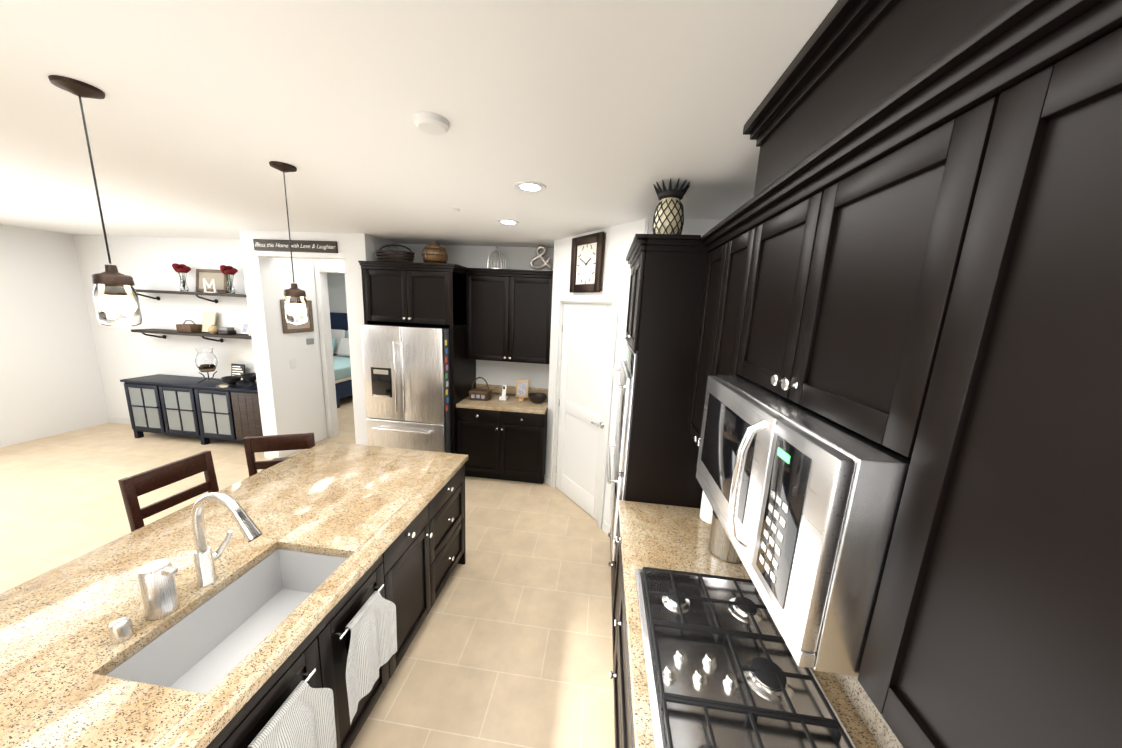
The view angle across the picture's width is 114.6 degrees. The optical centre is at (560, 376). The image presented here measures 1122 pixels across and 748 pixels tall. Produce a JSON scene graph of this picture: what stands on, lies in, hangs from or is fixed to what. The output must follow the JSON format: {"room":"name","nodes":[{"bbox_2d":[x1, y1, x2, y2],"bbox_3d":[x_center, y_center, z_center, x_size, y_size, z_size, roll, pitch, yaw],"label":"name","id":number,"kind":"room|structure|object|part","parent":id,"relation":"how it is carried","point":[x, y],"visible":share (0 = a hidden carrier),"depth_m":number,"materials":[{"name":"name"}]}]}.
{"room":"kitchen","nodes":[
{"label":"kitchen","id":0,"kind":"room"},
{"bbox_2d":[0,224,107,446],"bbox_3d":[-7.026,-0.326,3.551,0.100,2.700,10.800,4,11,6],"label":"wall","id":1,"kind":"structure","parent":0,"point":[68,361],"depth_m":4.74,"materials":[{"name":"white paint"}]},
{"bbox_2d":[0,395,614,747],"bbox_3d":[-2.997,1.304,3.362,8.350,0.060,10.800,4,11,6],"label":"floor","id":2,"kind":"structure","parent":0,"point":[511,645],"depth_m":2.63,"materials":[{"name":"tile"}]},
{"bbox_2d":[118,451,218,531],"bbox_3d":[-2.175,1.026,2.228,0.469,0.990,0.440,4,11,9],"label":"counter stool","id":3,"kind":"object","parent":2,"relation":"on","point":[133,488],"visible":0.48,"depth_m":2.14,"materials":[{"name":"brown wood"}]},
{"bbox_2d":[120,374,262,444],"bbox_3d":[-4.752,0.475,4.919,2.160,0.820,0.449,4,11,6],"label":"sideboard","id":4,"kind":"object","parent":2,"relation":"on","point":[204,410],"visible":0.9,"depth_m":4.73,"materials":[{"name":"black"}]},
{"bbox_2d":[195,348,220,382],"bbox_3d":[-4.726,-0.152,4.800,0.233,0.454,0.242,4,11,6],"label":"vase","id":5,"kind":"object","parent":4,"relation":"on","point":[206,360],"visible":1,"depth_m":4.75,"materials":[{"name":"clear glass"}]},
{"bbox_2d":[221,376,240,385],"bbox_3d":[-4.312,0.059,4.718,0.200,0.110,0.200,4,11,6],"label":"bowl","id":6,"kind":"object","parent":4,"relation":"on","point":[231,380],"visible":1,"depth_m":4.69,"materials":[{"name":"black metal"}]},
{"bbox_2d":[231,363,244,381],"bbox_3d":[-4.422,-0.056,4.932,0.200,0.239,0.048,4,11,6],"label":"sign","id":7,"kind":"object","parent":4,"relation":"on","point":[237,369],"visible":0.71,"depth_m":4.92,"materials":[{"name":"black plastic"}]},
{"bbox_2d":[240,373,256,385],"bbox_3d":[-4.066,0.044,4.746,0.230,0.150,0.230,4,11,6],"label":"bowl","id":8,"kind":"object","parent":4,"relation":"on","point":[251,377],"visible":0.85,"depth_m":4.72,"materials":[{"name":"black metal"}]},
{"bbox_2d":[243,433,314,476],"bbox_3d":[-2.194,0.881,2.979,0.440,0.990,0.469,-1,12,-19],"label":"counter stool","id":9,"kind":"object","parent":2,"relation":"on","point":[253,445],"visible":0.38,"depth_m":2.69,"materials":[{"name":"brown wood"}]},
{"bbox_2d":[108,461,466,747],"bbox_3d":[-1.523,1.428,0.612,1.170,0.868,4.538,4,11,6],"label":"kitchen island","id":10,"kind":"object","parent":2,"relation":"on","point":[243,646],"depth_m":1.51,"materials":[{"name":"black"}]},
{"bbox_2d":[0,441,467,747],"bbox_3d":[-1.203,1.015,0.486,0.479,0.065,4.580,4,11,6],"label":"island countertop","id":11,"kind":"structure","parent":10,"relation":"on","point":[102,710],"depth_m":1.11,"materials":[{"name":"beige stone"}]},
{"bbox_3d":[-1.412,0.809,1.155,0.048,0.065,0.048,4,11,6],"label":"air gap cap","id":12,"kind":"part","parent":11,"relation":"part of","materials":[{"name":"silver metal"}]},
{"bbox_2d":[137,559,178,619],"bbox_3d":[-1.374,0.735,1.244,0.115,0.182,0.080,4,11,6],"label":"soap dispenser","id":13,"kind":"object","parent":11,"relation":"on","point":[158,588],"visible":1,"depth_m":1.22,"materials":[{"name":"silver metal"}]},
{"bbox_2d":[191,492,261,587],"bbox_3d":[-1.252,0.611,1.369,0.284,0.388,0.099,4,11,6],"label":"pull-down faucet","id":14,"kind":"object","parent":11,"relation":"on","point":[205,557],"visible":1,"depth_m":1.34,"materials":[{"name":"silver metal"}]},
{"bbox_2d":[247,680,336,747],"bbox_3d":[-0.880,1.259,1.169,0.052,0.430,0.353,4,11,6],"label":"towel","id":15,"kind":"object","parent":10,"relation":"hanging from","point":[303,716],"visible":1,"depth_m":1.20,"materials":[{"name":"white fabric"}]},
{"bbox_2d":[345,591,396,722],"bbox_3d":[-0.831,1.167,1.555,0.053,0.390,0.333,4,11,6],"label":"towel","id":16,"kind":"object","parent":10,"relation":"hanging from","point":[371,640],"visible":1,"depth_m":1.53,"materials":[{"name":"white fabric"}]},
{"bbox_2d":[330,312,352,407],"bbox_3d":[-4.834,-0.470,7.585,1.750,1.660,2.140,4,11,6],"label":"bed","id":17,"kind":"object","parent":2,"relation":"on","point":[341,352],"visible":0.21,"depth_m":7.96,"materials":[{"name":"blue fabric"}]},
{"bbox_2d":[361,323,450,452],"bbox_3d":[-1.664,0.272,4.253,0.904,1.750,0.846,4,11,6],"label":"refrigerator","id":18,"kind":"object","parent":2,"relation":"on","point":[407,378],"visible":0.81,"depth_m":3.86,"materials":[{"name":"grey metal"}]},
{"bbox_2d":[358,261,475,453],"bbox_3d":[-1.610,-0.068,4.295,1.055,2.405,0.742,4,11,6],"label":"tall cabinet","id":19,"kind":"object","parent":2,"relation":"on","point":[414,292],"visible":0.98,"depth_m":3.84,"materials":[{"name":"black wood"}]},
{"bbox_2d":[375,244,414,261],"bbox_3d":[-1.821,-1.345,3.953,0.438,0.208,0.264,4,11,6],"label":"basket","id":20,"kind":"object","parent":19,"relation":"on","point":[401,256],"visible":0.94,"depth_m":3.88,"materials":[{"name":"black wicker"}]},
{"bbox_2d":[422,241,447,263],"bbox_3d":[-1.364,-1.339,3.899,0.274,0.258,0.272,4,11,6],"label":"basket","id":21,"kind":"object","parent":19,"relation":"on","point":[434,252],"visible":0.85,"depth_m":3.81,"materials":[{"name":"brown wicker"}]},
{"bbox_2d":[456,384,547,483],"bbox_3d":[-0.656,0.676,4.350,1.005,1.008,0.678,4,11,6],"label":"base cabinet","id":22,"kind":"object","parent":2,"relation":"on","point":[497,438],"visible":0.96,"depth_m":4.07,"materials":[{"name":"black wood"}]},
{"bbox_2d":[456,384,547,414],"bbox_3d":[-0.635,0.249,4.276,1.004,0.140,0.662,4,11,6],"label":"countertop","id":23,"kind":"structure","parent":22,"relation":"on","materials":[{"name":"stone"}]},
{"bbox_2d":[469,377,491,400],"bbox_3d":[-0.951,0.133,4.243,0.230,0.268,0.165,4,11,6],"label":"basket","id":24,"kind":"object","parent":23,"relation":"on","point":[480,394],"visible":1,"depth_m":4.20,"materials":[{"name":"wicker"}]},
{"bbox_2d":[499,385,507,400],"bbox_3d":[-0.680,0.187,4.272,0.090,0.176,0.096,4,11,6],"label":"cordless phone","id":25,"kind":"object","parent":23,"relation":"on","point":[503,397],"visible":1,"depth_m":4.27,"materials":[{"name":"white plastic"}]},
{"bbox_2d":[515,380,528,400],"bbox_3d":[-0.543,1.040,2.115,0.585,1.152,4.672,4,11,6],"label":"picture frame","id":26,"kind":"object","parent":23,"relation":"on","point":[522,387],"visible":1,"depth_m":4.28,"materials":[{"name":"brown wood"}]},
{"bbox_2d":[528,392,546,403],"bbox_3d":[-0.276,0.256,4.227,0.216,0.095,0.216,4,11,6],"label":"wooden bowl","id":27,"kind":"object","parent":23,"relation":"on","point":[536,397],"visible":1,"depth_m":4.18,"materials":[{"name":"brown wood"}]},
{"bbox_2d":[612,535,621,639],"bbox_3d":[0.636,1.259,2.006,0.647,0.866,0.400,4,11,6],"label":"base cabinet","id":28,"kind":"object","parent":2,"relation":"on","point":[615,540],"depth_m":2.17,"materials":[{"name":"black wood"}]},
{"bbox_2d":[610,548,633,747],"bbox_3d":[0.555,1.383,1.342,0.647,0.866,1.079,4,11,6],"label":"base cabinet","id":29,"kind":"object","parent":2,"relation":"on","point":[624,731],"depth_m":1.61,"materials":[{"name":"black wood"}]},
{"bbox_2d":[618,500,885,747],"bbox_3d":[0.401,1.190,-0.105,0.662,0.040,4.550,4,11,6],"label":"countertop","id":30,"kind":"structure","parent":29,"relation":"on","point":[669,537],"depth_m":1.60,"materials":[{"name":"beige stone"}]},
{"bbox_2d":[699,491,712,524],"bbox_3d":[0.835,0.648,1.961,0.144,0.282,0.132,4,11,6],"label":"canister","id":31,"kind":"object","parent":30,"relation":"on","point":[706,512],"visible":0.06,"depth_m":1.94,"materials":[{"name":"white ceramic"}]},
{"bbox_2d":[708,510,741,562],"bbox_3d":[0.808,0.649,1.658,0.236,0.391,0.232,4,11,6],"label":"utensil crock","id":32,"kind":"object","parent":30,"relation":"on","point":[720,545],"visible":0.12,"depth_m":1.66,"materials":[{"name":"silver metal"}]},
{"bbox_2d":[635,567,855,747],"bbox_3d":[0.533,0.917,1.121,0.530,0.044,0.850,4,11,6],"label":"gas cooktop","id":33,"kind":"object","parent":30,"relation":"in","point":[724,669],"visible":0.92,"depth_m":1.11,"materials":[{"name":"silver metal"}]},
{"bbox_2d":[607,234,708,607],"bbox_3d":[0.701,0.392,2.455,0.733,2.403,0.895,4,11,6],"label":"tall cabinet","id":34,"kind":"object","parent":2,"relation":"on","point":[656,451],"visible":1,"depth_m":2.02,"materials":[{"name":"black wood"}]},
{"bbox_2d":[607,341,636,565],"bbox_3d":[0.388,0.461,2.529,0.106,1.355,0.760,4,11,6],"label":"double wall oven","id":35,"kind":"object","parent":34,"relation":"in","point":[627,369],"depth_m":2.23,"materials":[{"name":"silver metal"}]},
{"bbox_2d":[653,178,689,234],"bbox_3d":[0.594,-0.901,1.978,0.201,0.301,0.197,4,11,6],"label":"decoration","id":36,"kind":"object","parent":34,"relation":"on","point":[668,217],"visible":0.85,"depth_m":1.92,"materials":[{"name":"beige ceramic"}]},
{"bbox_2d":[236,230,379,457],"bbox_3d":[-2.894,-0.277,4.294,1.500,2.700,0.220,4,11,6],"label":"wall","id":37,"kind":"structure","parent":0,"point":[291,401],"depth_m":4.36,"materials":[{"name":"white paint"}]},
{"bbox_2d":[290,359,295,368],"bbox_3d":[-3.419,-0.166,4.595,0.007,0.120,0.080,4,11,6],"label":"light switch","id":38,"kind":"object","parent":37,"relation":"attached to","point":[292,363],"visible":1,"depth_m":4.59,"materials":[{"name":"white paint"}]},
{"bbox_2d":[253,239,337,252],"bbox_3d":[-2.924,-1.437,3.957,1.000,0.120,0.022,4,11,6],"label":"home sign","id":39,"kind":"object","parent":37,"relation":"attached to","point":[298,246],"visible":1,"depth_m":3.95,"materials":[{"name":"black wood"}]},
{"bbox_2d":[280,300,313,333],"bbox_3d":[-3.368,-0.773,4.608,0.024,0.410,0.460,4,11,6],"label":"framed picture","id":40,"kind":"object","parent":37,"relation":"attached to","point":[296,328],"visible":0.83,"depth_m":4.62,"materials":[{"name":"wood"}]},
{"bbox_2d":[306,338,313,344],"bbox_3d":[-3.366,-0.474,4.833,0.019,0.080,0.110,4,11,6],"label":"wall switch","id":41,"kind":"object","parent":37,"relation":"attached to","point":[309,341],"visible":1,"depth_m":4.82,"materials":[{"name":"grey plastic"}]},
{"bbox_2d":[314,266,344,437],"bbox_3d":[-2.850,-0.261,4.990,1.020,2.410,0.018,4,11,6],"label":"door frame","id":42,"kind":"structure","parent":37,"relation":"attached to","point":[317,269],"depth_m":4.98,"materials":[{"name":"white paint"}]},
{"bbox_2d":[72,234,627,469],"bbox_3d":[-2.730,-0.370,4.816,8.100,2.700,0.150,4,11,6],"label":"wall","id":43,"kind":"structure","parent":0,"point":[121,353],"depth_m":4.91,"materials":[{"name":"white paint"}]},
{"bbox_2d":[108,417,130,424],"bbox_3d":[-5.237,0.757,5.270,3.220,0.090,0.012,4,11,6],"label":"baseboard","id":44,"kind":"structure","parent":43,"relation":"attached to","point":[111,419],"depth_m":5.42,"materials":[{"name":"white paint"}]},
{"bbox_2d":[131,289,251,342],"bbox_3d":[-4.687,-0.777,4.788,2.110,0.668,0.258,4,11,6],"label":"wall shelves","id":45,"kind":"object","parent":43,"relation":"attached to","point":[203,335],"depth_m":4.72,"materials":[{"name":"brown wood"}]},
{"bbox_2d":[172,263,190,291],"bbox_3d":[-4.964,-1.297,4.712,0.185,0.352,0.150,4,11,6],"label":"vase","id":46,"kind":"object","parent":45,"relation":"on","point":[181,268],"visible":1,"depth_m":4.70,"materials":[{"name":"clear glass"}]},
{"bbox_2d":[176,320,201,332],"bbox_3d":[-4.986,-0.680,4.834,0.220,0.155,0.160,4,11,6],"label":"basket","id":47,"kind":"object","parent":45,"relation":"on","point":[190,328],"visible":0.92,"depth_m":4.77,"materials":[{"name":"wicker"}]},
{"bbox_2d":[202,312,216,331],"bbox_3d":[-4.747,-0.736,4.859,0.170,0.266,0.087,4,11,6],"label":"sign","id":48,"kind":"object","parent":45,"relation":"on","point":[209,318],"visible":0.77,"depth_m":4.85,"materials":[{"name":"beige paper"}]},
{"bbox_2d":[203,278,217,292],"bbox_3d":[-4.512,-1.169,4.623,0.170,0.177,0.030,4,11,6],"label":"decor","id":49,"kind":"object","parent":45,"relation":"on","point":[205,282],"visible":1,"depth_m":4.62,"materials":[{"name":"white"}]},
{"bbox_2d":[196,269,227,292],"bbox_3d":[-4.657,-1.277,4.801,0.460,0.300,0.065,4,11,6],"label":"frame","id":50,"kind":"object","parent":45,"relation":"on","point":[218,276],"visible":0.69,"depth_m":4.79,"materials":[{"name":"beige"}]},
{"bbox_2d":[208,324,218,333],"bbox_3d":[-4.603,-0.632,4.765,0.110,0.120,0.110,4,11,6],"label":"jar","id":51,"kind":"object","parent":45,"relation":"on","point":[213,329],"visible":0.98,"depth_m":4.74,"materials":[{"name":"beige ceramic"}]},
{"bbox_3d":[-4.432,-0.611,4.779,0.140,0.090,0.120,4,11,6],"label":"stack of boxes on the shelf","id":52,"kind":"part","parent":45,"relation":"part of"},
{"bbox_2d":[220,265,237,293],"bbox_3d":[-4.280,-1.251,4.637,0.185,0.352,0.150,4,11,6],"label":"vase","id":53,"kind":"object","parent":45,"relation":"on","point":[227,270],"visible":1,"depth_m":4.62,"materials":[{"name":"clear glass"}]},
{"bbox_2d":[240,322,249,333],"bbox_3d":[-4.223,-0.649,4.825,0.120,0.156,0.075,4,11,6],"label":"frame","id":54,"kind":"object","parent":45,"relation":"on","point":[245,327],"visible":0.83,"depth_m":4.82,"materials":[{"name":"white paint"}]},
{"bbox_2d":[466,268,552,363],"bbox_3d":[-0.576,-0.707,4.229,1.005,1.033,0.392,4,11,6],"label":"upper cabinet","id":55,"kind":"object","parent":43,"relation":"attached to","point":[508,315],"visible":0.85,"depth_m":4.09,"materials":[{"name":"black wood"}]},
{"bbox_2d":[487,246,505,268],"bbox_3d":[-0.728,-1.345,4.086,0.220,0.257,0.220,4,11,6],"label":"cloche","id":56,"kind":"object","parent":55,"relation":"on","point":[496,251],"visible":0.9,"depth_m":4.06,"materials":[{"name":"silver metal"}]},
{"bbox_2d":[530,245,551,270],"bbox_3d":[-0.220,-1.326,4.043,0.280,0.282,0.090,4,11,6],"label":"decor","id":57,"kind":"object","parent":55,"relation":"on","point":[542,258],"visible":0.98,"depth_m":4.01,"materials":[{"name":"silver metal"}]},
{"bbox_2d":[544,295,619,534],"bbox_3d":[0.207,0.300,3.515,0.660,2.142,0.859,4,11,6],"label":"door frame","id":58,"kind":"structure","parent":43,"relation":"attached to","point":[550,480],"depth_m":3.37,"materials":[{"name":"white paint"}]},
{"bbox_2d":[556,303,612,519],"bbox_3d":[0.211,0.320,3.597,0.549,2.058,0.638,4,11,6],"label":"pantry door","id":59,"kind":"structure","parent":43,"relation":"in","point":[586,330],"depth_m":3.56,"materials":[{"name":"white paint"}]},
{"bbox_2d":[569,231,606,292],"bbox_3d":[0.234,-1.022,3.272,0.049,0.500,0.460,-4,13,-33],"label":"wall clock","id":60,"kind":"object","parent":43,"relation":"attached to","point":[588,255],"visible":1,"depth_m":3.23,"materials":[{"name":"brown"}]},
{"bbox_2d":[380,239,395,258],"bbox_3d":[-2.245,-0.289,4.510,0.260,2.700,0.360,4,11,6],"label":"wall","id":61,"kind":"structure","parent":0,"point":[382,242],"depth_m":4.27,"materials":[{"name":"white paint"}]},
{"bbox_2d":[0,0,837,247],"bbox_3d":[-2.872,-1.404,2.842,8.350,0.060,10.800,4,11,6],"label":"ceiling","id":62,"kind":"structure","parent":0,"point":[592,115],"depth_m":1.34,"materials":[{"name":"white paint"}]},
{"bbox_2d":[48,75,141,325],"bbox_3d":[-1.700,-0.606,1.331,0.120,0.828,0.120,4,11,6],"label":"pendant light","id":63,"kind":"object","parent":62,"relation":"hanging from","point":[115,297],"visible":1,"depth_m":1.35,"materials":[{"name":"glass"}]},
{"bbox_2d":[269,161,308,323],"bbox_3d":[-1.512,-0.721,2.014,0.120,0.842,0.120,4,11,6],"label":"pendant light","id":64,"kind":"object","parent":62,"relation":"hanging from","point":[295,306],"visible":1,"depth_m":2.03,"materials":[{"name":"glass"}]},
{"bbox_2d":[413,112,448,134],"bbox_3d":[-0.496,-0.967,1.382,0.130,0.030,0.130,4,11,6],"label":"smoke detector","id":65,"kind":"object","parent":62,"relation":"attached to","point":[431,123],"visible":1,"depth_m":1.35,"materials":[{"name":"white paint"}]},
{"bbox_2d":[497,219,518,224],"bbox_3d":[-0.438,-1.287,2.996,0.184,0.006,0.184,4,11,6],"label":"recessed light","id":66,"kind":"object","parent":62,"relation":"in","point":[508,221],"visible":1,"depth_m":2.98,"materials":[{"name":"white paint"}]},
{"bbox_2d":[514,181,545,191],"bbox_3d":[-0.178,-1.100,2.087,0.184,0.006,0.184,4,11,6],"label":"recessed light","id":67,"kind":"object","parent":62,"relation":"in","point":[529,186],"visible":0.98,"depth_m":2.07,"materials":[{"name":"white paint"}]},
{"bbox_2d":[608,218,723,525],"bbox_3d":[0.796,0.151,2.954,0.630,2.700,0.130,4,11,6],"label":"wall","id":68,"kind":"structure","parent":0,"point":[643,226],"depth_m":2.83,"materials":[{"name":"white paint"}]},
{"bbox_2d":[688,192,767,446],"bbox_3d":[0.850,-0.132,1.588,0.318,1.033,0.657,4,11,6],"label":"upper cabinet","id":69,"kind":"object","parent":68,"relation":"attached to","point":[731,246],"depth_m":1.54,"materials":[{"name":"black wood"}]},
{"bbox_2d":[740,44,1007,456],"bbox_3d":[0.779,-0.200,0.900,0.318,0.557,0.795,4,11,6],"label":"upper cabinet","id":70,"kind":"object","parent":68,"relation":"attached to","point":[914,246],"depth_m":0.70,"materials":[{"name":"black wood"}]},
{"bbox_2d":[696,375,910,676],"bbox_3d":[0.678,0.281,1.003,0.476,0.423,0.791,4,11,6],"label":"microwave","id":71,"kind":"object","parent":70,"relation":"attached to","point":[804,502],"visible":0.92,"depth_m":0.69,"materials":[{"name":"silver metal"}]},
{"bbox_2d":[750,0,1071,199],"bbox_3d":[0.614,-0.351,-0.694,0.318,0.234,4.012,4,11,6],"label":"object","id":72,"kind":"object","parent":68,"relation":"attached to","point":[894,54],"depth_m":0.70,"materials":[{"name":"black wood"}]},
{"bbox_2d":[857,0,1121,747],"bbox_3d":[0.659,0.180,0.035,0.318,0.988,1.182,4,11,6],"label":"upper cabinet","id":73,"kind":"object","parent":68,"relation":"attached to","point":[996,622],"depth_m":0.44,"materials":[{"name":"black wood"}]}
]}

